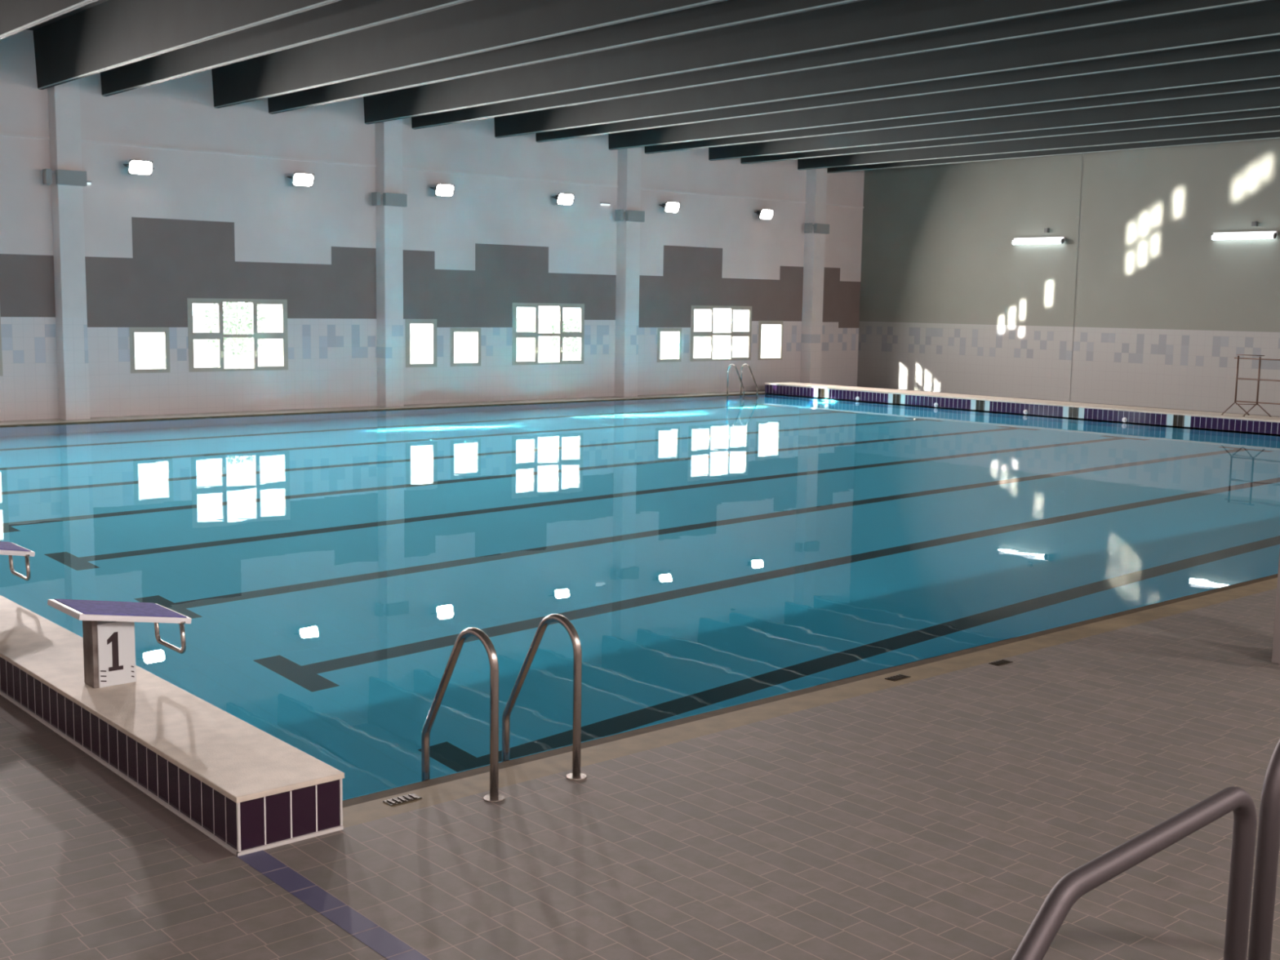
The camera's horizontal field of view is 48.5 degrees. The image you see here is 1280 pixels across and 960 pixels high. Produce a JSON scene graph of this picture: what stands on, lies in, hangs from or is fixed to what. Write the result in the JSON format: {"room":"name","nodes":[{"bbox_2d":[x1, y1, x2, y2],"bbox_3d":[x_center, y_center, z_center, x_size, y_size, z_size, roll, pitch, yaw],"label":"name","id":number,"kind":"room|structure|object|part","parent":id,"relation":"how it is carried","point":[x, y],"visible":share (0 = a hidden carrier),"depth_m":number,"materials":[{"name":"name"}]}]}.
{"room":"indoor swimming pool","nodes":[
{"label":"indoor swimming pool","id":0,"kind":"room"},
{"bbox_2d":[0,29,864,421],"bbox_3d":[-7.678,-5.109,30.095,38.130,7.850,0.100,-5,9,-41],"label":"wall","id":1,"kind":"structure","parent":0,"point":[219,214],"depth_m":31.36,"materials":[{"name":"paint"}]},
{"bbox_2d":[0,313,3,375],"bbox_3d":[-12.792,-2.625,25.906,2.200,1.500,0.110,-5,9,-41],"label":"window","id":2,"kind":"structure","parent":1,"relation":"attached to","point":[1,354],"depth_m":26.66,"materials":[{"name":"beige"}]},
{"bbox_2d":[47,79,90,420],"bbox_3d":[-10.881,-4.779,27.052,0.460,7.250,0.379,-5,9,-41],"label":"column","id":3,"kind":"structure","parent":1,"relation":"attached to","point":[64,100],"depth_m":26.97,"materials":[{"name":"paint"}]},
{"bbox_2d":[42,168,87,186],"bbox_3d":[-10.832,-5.695,26.767,0.710,0.280,0.320,-5,9,-41],"label":"wall box","id":4,"kind":"object","parent":3,"relation":"attached to","point":[65,177],"visible":1,"depth_m":26.63,"materials":[{"name":"grey metal"}]},
{"bbox_2d":[123,159,154,175],"bbox_3d":[-9.817,-6.104,27.795,0.534,0.273,0.385,-5,9,-41],"label":"floodlight","id":5,"kind":"object","parent":1,"relation":"attached to","point":[135,166],"visible":1,"depth_m":27.68,"materials":[{"name":"grey"}]},
{"bbox_2d":[128,327,170,373],"bbox_3d":[-9.840,-2.608,28.525,0.810,0.910,0.060,-5,9,-41],"label":"window","id":6,"kind":"structure","parent":1,"relation":"attached to","point":[131,330],"depth_m":28.50,"materials":[{"name":"beige"}]},
{"bbox_2d":[186,297,288,372],"bbox_3d":[-8.376,-3.031,29.713,2.210,1.500,0.110,-5,9,-41],"label":"window","id":7,"kind":"structure","parent":1,"relation":"attached to","point":[192,335],"depth_m":29.65,"materials":[{"name":"beige"}]},
{"bbox_2d":[287,172,314,186],"bbox_3d":[-7.188,-6.346,30.062,0.534,0.273,0.385,-5,9,-41],"label":"floodlight","id":8,"kind":"object","parent":1,"relation":"attached to","point":[305,180],"visible":1,"depth_m":29.95,"materials":[{"name":"grey"}]},
{"bbox_2d":[374,119,403,406],"bbox_3d":[-5.577,-5.267,31.624,0.460,7.250,0.379,-5,9,-41],"label":"column","id":9,"kind":"structure","parent":1,"relation":"attached to","point":[388,134],"depth_m":31.55,"materials":[{"name":"paint"}]},
{"bbox_2d":[371,191,407,206],"bbox_3d":[-5.528,-6.183,31.340,0.710,0.280,0.320,-5,9,-41],"label":"wall box","id":10,"kind":"object","parent":9,"relation":"attached to","point":[388,199],"visible":1,"depth_m":31.19,"materials":[{"name":"grey metal"}]},
{"bbox_2d":[405,319,436,367],"bbox_3d":[-5.029,-3.145,32.659,0.840,1.100,0.060,-5,9,-41],"label":"window","id":11,"kind":"structure","parent":1,"relation":"attached to","point":[433,322],"depth_m":32.65,"materials":[{"name":"beige"}]},
{"bbox_2d":[429,183,454,196],"bbox_3d":[-4.521,-6.591,32.361,0.534,0.273,0.385,-5,9,-41],"label":"floodlight","id":12,"kind":"object","parent":1,"relation":"attached to","point":[442,189],"visible":1,"depth_m":32.24,"materials":[{"name":"grey"}]},
{"bbox_2d":[450,328,480,366],"bbox_3d":[-4.109,-3.131,33.466,0.860,0.900,0.060,-5,9,-41],"label":"window","id":13,"kind":"structure","parent":1,"relation":"attached to","point":[477,331],"depth_m":33.47,"materials":[{"name":"beige"}]},
{"bbox_2d":[511,302,584,364],"bbox_3d":[-2.233,-3.597,35.009,2.210,1.500,0.110,-5,9,-41],"label":"window","id":14,"kind":"structure","parent":1,"relation":"attached to","point":[535,334],"depth_m":34.94,"materials":[{"name":"beige metal"}]},
{"bbox_2d":[551,192,573,205],"bbox_3d":[-1.899,-6.832,34.621,0.534,0.273,0.385,-5,9,-41],"label":"floodlight","id":15,"kind":"object","parent":1,"relation":"attached to","point":[567,199],"visible":1,"depth_m":34.50,"materials":[{"name":"grey"}]},
{"bbox_2d":[600,202,609,205],"bbox_3d":[-0.872,-6.935,35.723,0.280,0.070,0.060,-5,9,-41],"label":"lamp","id":16,"kind":"object","parent":1,"relation":"attached to","point":[602,203],"visible":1,"depth_m":35.69,"materials":[{"name":"grey"}]},
{"bbox_2d":[614,146,641,396],"bbox_3d":[-0.303,-5.752,36.171,0.460,7.250,0.379,-5,9,-41],"label":"column","id":17,"kind":"structure","parent":1,"relation":"attached to","point":[629,160],"depth_m":36.10,"materials":[{"name":"paint"}]},
{"bbox_2d":[614,209,644,222],"bbox_3d":[-0.254,-6.669,35.886,0.710,0.280,0.320,-5,9,-41],"label":"wall box","id":18,"kind":"object","parent":17,"relation":"attached to","point":[630,215],"visible":1,"depth_m":35.73,"materials":[{"name":"grey metal"}]},
{"bbox_2d":[657,328,681,362],"bbox_3d":[0.772,-3.580,37.674,0.860,0.900,0.060,-5,9,-41],"label":"window","id":19,"kind":"structure","parent":1,"relation":"attached to","point":[659,330],"depth_m":37.66,"materials":[{"name":"beige"}]},
{"bbox_2d":[659,201,679,213],"bbox_3d":[0.746,-7.076,36.901,0.534,0.273,0.385,-5,9,-41],"label":"floodlight","id":20,"kind":"object","parent":1,"relation":"attached to","point":[669,206],"visible":1,"depth_m":36.78,"materials":[{"name":"grey"}]},
{"bbox_2d":[689,305,751,361],"bbox_3d":[2.240,-4.008,38.865,2.310,1.500,0.110,-5,9,-41],"label":"window","id":21,"kind":"structure","parent":1,"relation":"attached to","point":[748,333],"depth_m":38.82,"materials":[{"name":"beige"}]},
{"bbox_2d":[754,208,773,219],"bbox_3d":[3.390,-7.319,39.181,0.534,0.273,0.385,-5,9,-41],"label":"floodlight","id":22,"kind":"object","parent":1,"relation":"attached to","point":[764,214],"visible":1,"depth_m":39.06,"materials":[{"name":"grey"}]},
{"bbox_2d":[757,320,782,359],"bbox_3d":[3.683,-3.947,40.169,0.980,1.100,0.060,-5,9,-41],"label":"window","id":23,"kind":"structure","parent":1,"relation":"attached to","point":[760,322],"depth_m":40.13,"materials":[{"name":"beige"}]},
{"bbox_2d":[800,168,826,384],"bbox_3d":[4.986,-6.239,40.730,0.460,7.250,0.379,-5,9,-41],"label":"column","id":24,"kind":"structure","parent":1,"relation":"attached to","point":[816,179],"depth_m":40.65,"materials":[{"name":"paint"}]},
{"bbox_2d":[804,222,829,234],"bbox_3d":[5.035,-7.155,40.446,0.710,0.280,0.320,-5,9,-41],"label":"wall box","id":25,"kind":"object","parent":24,"relation":"attached to","point":[824,228],"visible":1,"depth_m":40.29,"materials":[{"name":"grey metal"}]},
{"bbox_2d":[0,386,1279,959],"bbox_3d":[2.122,0.195,19.140,37.930,0.250,30.290,-5,9,-41],"label":"floor","id":26,"kind":"structure","parent":0,"point":[933,818],"depth_m":6.39,"materials":[{"name":"tile"}]},
{"bbox_2d":[0,694,235,863],"bbox_3d":[-9.163,0.472,14.529,0.141,0.011,22.470,-5,9,-41],"label":"tile strip","id":27,"kind":"object","parent":26,"relation":"on","point":[177,829],"visible":1,"depth_m":6.98,"materials":[{"name":"grey tile"}]},
{"bbox_2d":[0,595,344,856],"bbox_3d":[-8.775,0.458,14.590,0.524,0.515,22.084,-5,9,-41],"label":"platform","id":28,"kind":"object","parent":26,"relation":"on","point":[245,788],"visible":0.99,"depth_m":6.97,"materials":[{"name":"tile"}]},
{"bbox_2d":[0,541,35,581],"bbox_3d":[-4.635,0.619,9.951,0.624,0.446,0.504,-5,9,-41],"label":"starting block","id":29,"kind":"object","parent":28,"relation":"on","point":[9,548],"visible":1,"depth_m":9.95,"materials":[{"name":"grey metal"}]},
{"bbox_3d":[-4.634,0.465,9.934,0.624,0.135,0.500,-5,9,-41],"label":"plate","id":30,"kind":"part","parent":29,"relation":"part of","materials":[{"name":"white plastic"}]},
{"bbox_3d":[-4.407,0.602,10.091,0.036,0.188,0.396,-5,9,-41],"label":"handle","id":31,"kind":"part","parent":29,"relation":"part of","materials":[{"name":"silver metal"}]},
{"bbox_2d":[47,598,191,688],"bbox_3d":[-2.920,0.891,7.990,0.624,0.446,0.504,-5,9,-41],"label":"starting block","id":32,"kind":"object","parent":28,"relation":"on","point":[108,626],"visible":1,"depth_m":7.83,"materials":[{"name":"grey"}]},
{"bbox_3d":[-3.022,0.947,7.819,0.029,0.375,0.147,-5,9,-41],"label":"panel","id":33,"kind":"part","parent":32,"relation":"part of","materials":[{"name":"grey metal"}]},
{"bbox_3d":[-2.918,0.737,7.972,0.624,0.135,0.500,-5,9,-41],"label":"plate","id":34,"kind":"part","parent":32,"relation":"part of","materials":[{"name":"white plastic"}]},
{"bbox_3d":[-2.691,0.874,8.130,0.036,0.188,0.396,-5,9,-41],"label":"handle","id":35,"kind":"part","parent":32,"relation":"part of","materials":[{"name":"silver metal"}]},
{"bbox_3d":[-8.776,0.348,14.574,0.516,0.238,22.084,-5,9,-41],"label":"corner trim","id":36,"kind":"part","parent":28,"relation":"part of","materials":[{"name":"grey tile"}]},
{"bbox_2d":[235,849,430,959],"bbox_3d":[0.853,2.036,3.276,0.120,0.011,7.820,-5,9,-41],"label":"tile strip","id":37,"kind":"object","parent":26,"relation":"on","point":[386,944],"visible":1,"depth_m":5.64,"materials":[{"name":"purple tile"}]},
{"bbox_2d":[421,613,586,802],"bbox_3d":[-0.721,1.766,7.345,0.614,2.170,0.712,-5,9,-41],"label":"pool ladder","id":38,"kind":"object","parent":26,"relation":"attached to","point":[494,796],"visible":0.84,"depth_m":7.18,"materials":[{"name":"silver metal"}]},
{"bbox_3d":[-0.917,1.783,7.183,0.043,2.170,0.663,-5,9,-41],"label":"rail","id":39,"kind":"part","parent":38,"relation":"part of","materials":[{"name":"silver metal"}]},
{"bbox_3d":[-0.532,1.748,7.515,0.043,2.170,0.663,-5,9,-41],"label":"rail","id":40,"kind":"part","parent":38,"relation":"part of","materials":[{"name":"silver metal"}]},
{"bbox_2d":[725,363,758,396],"bbox_3d":[2.730,-2.024,38.094,0.614,2.170,0.712,-5,9,-41],"label":"pool ladder","id":41,"kind":"object","parent":26,"relation":"attached to","point":[730,365],"visible":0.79,"depth_m":38.04,"materials":[{"name":"silver metal"}]},
{"bbox_3d":[2.541,-2.006,37.924,0.043,2.170,0.663,-5,9,-41],"label":"rail","id":42,"kind":"part","parent":41,"relation":"part of","materials":[{"name":"silver metal"}]},
{"bbox_3d":[2.926,-2.041,38.256,0.043,2.170,0.663,-5,9,-41],"label":"rail","id":43,"kind":"part","parent":41,"relation":"part of","materials":[{"name":"silver metal"}]},
{"bbox_2d":[342,573,1277,800],"bbox_3d":[0.887,0.592,22.971,25.000,2.007,21.160,-5,9,-41],"label":"basin","id":44,"kind":"object","parent":26,"relation":"in","point":[1277,573],"depth_m":15.13,"materials":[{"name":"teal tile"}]},
{"bbox_2d":[0,392,764,426],"bbox_3d":[-6.036,-1.417,30.787,25.000,0.204,0.032,-5,9,-41],"label":"pool edge","id":45,"kind":"structure","parent":44,"relation":"attached to","point":[758,393],"depth_m":30.46,"materials":[{"name":"beige tile"}]},
{"bbox_2d":[0,393,1279,799],"bbox_3d":[0.903,-0.394,22.847,25.000,0.001,21.160,-5,9,-41],"label":"water","id":46,"kind":"object","parent":44,"relation":"in","point":[705,553],"visible":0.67,"depth_m":14.34,"materials":[{"name":"blue liquid"}]},
{"bbox_2d":[342,573,1277,827],"bbox_3d":[7.955,0.814,14.797,25.000,0.220,0.380,-5,9,-41],"label":"pool edge","id":47,"kind":"structure","parent":44,"relation":"attached to","point":[368,807],"depth_m":8.49,"materials":[{"name":"beige tile"}]},
{"bbox_2d":[382,793,422,805],"bbox_3d":[-1.151,1.550,6.892,0.170,0.013,0.080,-5,9,-41],"label":"drain grate","id":48,"kind":"object","parent":47,"relation":"on","point":[411,797],"visible":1,"depth_m":6.88,"materials":[{"name":"grey metal"}]},
{"bbox_2d":[884,674,910,680],"bbox_3d":[1.687,1.294,9.299,0.170,0.013,0.080,-5,9,-41],"label":"drain grate","id":49,"kind":"object","parent":47,"relation":"on","point":[899,677],"visible":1,"depth_m":9.29,"materials":[{"name":"grey metal"}]},
{"bbox_2d":[988,659,1013,666],"bbox_3d":[2.468,1.250,9.723,0.170,0.013,0.080,-5,9,-41],"label":"drain grate","id":50,"kind":"object","parent":26,"relation":"on","point":[1001,662],"visible":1,"depth_m":9.71,"materials":[{"name":"grey metal"}]},
{"bbox_2d":[764,382,1279,435],"bbox_3d":[10.854,-1.305,31.166,1.024,0.535,21.554,-5,9,-41],"label":"platform","id":51,"kind":"object","parent":26,"relation":"on","point":[1263,424],"visible":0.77,"depth_m":32.39,"materials":[{"name":"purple tile"}]},
{"bbox_2d":[1121,417,1127,422],"bbox_3d":[10.486,-1.301,30.785,0.050,0.109,0.109,-5,9,-41],"label":"anchor","id":52,"kind":"object","parent":51,"relation":"attached to","point":[1124,420],"visible":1,"depth_m":30.77,"materials":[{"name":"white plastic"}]},
{"bbox_2d":[1221,354,1279,417],"bbox_3d":[13.177,-1.855,28.627,0.464,1.260,2.764,-5,9,-41],"label":"metal stand","id":53,"kind":"object","parent":51,"relation":"on","point":[1260,359],"visible":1,"depth_m":29.22,"materials":[{"name":"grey metal"}]},
{"bbox_3d":[12.236,-1.491,29.552,0.277,0.278,0.044,2,7,8],"label":"leg","id":54,"kind":"part","parent":53,"relation":"part of","materials":[{"name":"brown metal"}]},
{"bbox_3d":[12.376,-2.090,29.470,0.036,0.970,0.036,-5,9,-41],"label":"post","id":55,"kind":"part","parent":53,"relation":"part of","materials":[{"name":"brown metal"}]},
{"bbox_3d":[12.677,-2.042,29.125,0.036,0.970,0.036,-5,9,-41],"label":"post","id":56,"kind":"part","parent":53,"relation":"part of","materials":[{"name":"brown metal"}]},
{"bbox_3d":[12.829,-1.439,29.210,0.337,0.278,0.043,0,7,-7],"label":"leg","id":57,"kind":"part","parent":53,"relation":"part of","materials":[{"name":"brown metal"}]},
{"bbox_2d":[1011,786,1257,959],"bbox_3d":[1.040,1.411,3.207,1.310,1.257,0.120,-5,9,-41],"label":"handrail","id":58,"kind":"object","parent":26,"relation":"on","point":[1073,885],"visible":1,"depth_m":3.27,"materials":[{"name":"grey metal"}]},
{"bbox_2d":[1247,738,1279,959],"bbox_3d":[2.046,1.260,4.066,1.330,1.374,0.120,-5,9,-41],"label":"handrail","id":59,"kind":"object","parent":26,"relation":"on","point":[1268,826],"visible":1,"depth_m":3.62,"materials":[{"name":"grey metal"}]},
{"bbox_2d":[1271,551,1279,664],"bbox_3d":[4.743,-2.322,9.367,0.450,7.250,0.450,-5,9,-41],"label":"pillar","id":60,"kind":"structure","parent":26,"relation":"on","point":[1276,642],"depth_m":9.79,"materials":[{"name":"grey paint"}]},
{"bbox_2d":[0,0,1279,173],"bbox_3d":[2.231,-6.721,18.275,38.330,1.310,30.690,-5,9,-41],"label":"ceiling","id":61,"kind":"structure","parent":0,"point":[836,86],"depth_m":24.28,"materials":[{"name":"concrete"}]},
{"bbox_2d":[857,138,1279,416],"bbox_3d":[16.626,-4.845,31.046,0.200,7.850,30.565,-5,9,-41],"label":"wall","id":62,"kind":"structure","parent":0,"point":[1138,305],"depth_m":36.87,"materials":[{"name":"paint"}]},
{"bbox_2d":[1011,228,1065,244],"bbox_3d":[10.543,-6.450,37.641,0.176,0.412,1.540,-5,9,-41],"label":"tube light","id":63,"kind":"object","parent":62,"relation":"attached to","point":[1050,240],"visible":1,"depth_m":37.55,"materials":[{"name":"white plastic"}]},
{"bbox_2d":[1210,221,1277,239],"bbox_3d":[14.210,-5.868,33.449,0.176,0.412,1.540,-5,9,-41],"label":"tube light","id":64,"kind":"object","parent":62,"relation":"attached to","point":[1258,234],"visible":1,"depth_m":33.37,"materials":[{"name":"white plastic"}]},
{"label":"outside","id":65,"kind":"structure","parent":0,"visible":0},
{"bbox_2d":[134,315,780,368],"bbox_3d":[-30.111,-12.039,115.151,220.000,0.001,157.610,-5,9,-41],"label":"windows","id":66,"kind":"structure","parent":65,"point":[148,346],"depth_m":87.09,"materials":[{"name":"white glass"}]},
{"bbox_2d":[204,302,266,368],"bbox_3d":[-11.710,-3.947,41.279,1.805,2.856,1.870,-5,9,-41],"label":"tree","id":67,"kind":"object","parent":66,"relation":"on","point":[228,330],"visible":0.7,"depth_m":41.07,"materials":[{"name":"grey plant"}]},
{"bbox_2d":[547,316,580,360],"bbox_3d":[-2.598,-4.745,51.158,1.475,2.275,1.412,-5,9,-41],"label":"tree","id":68,"kind":"object","parent":66,"relation":"on","point":[566,344],"visible":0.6,"depth_m":50.94,"materials":[{"name":"grey plant"}]}
]}

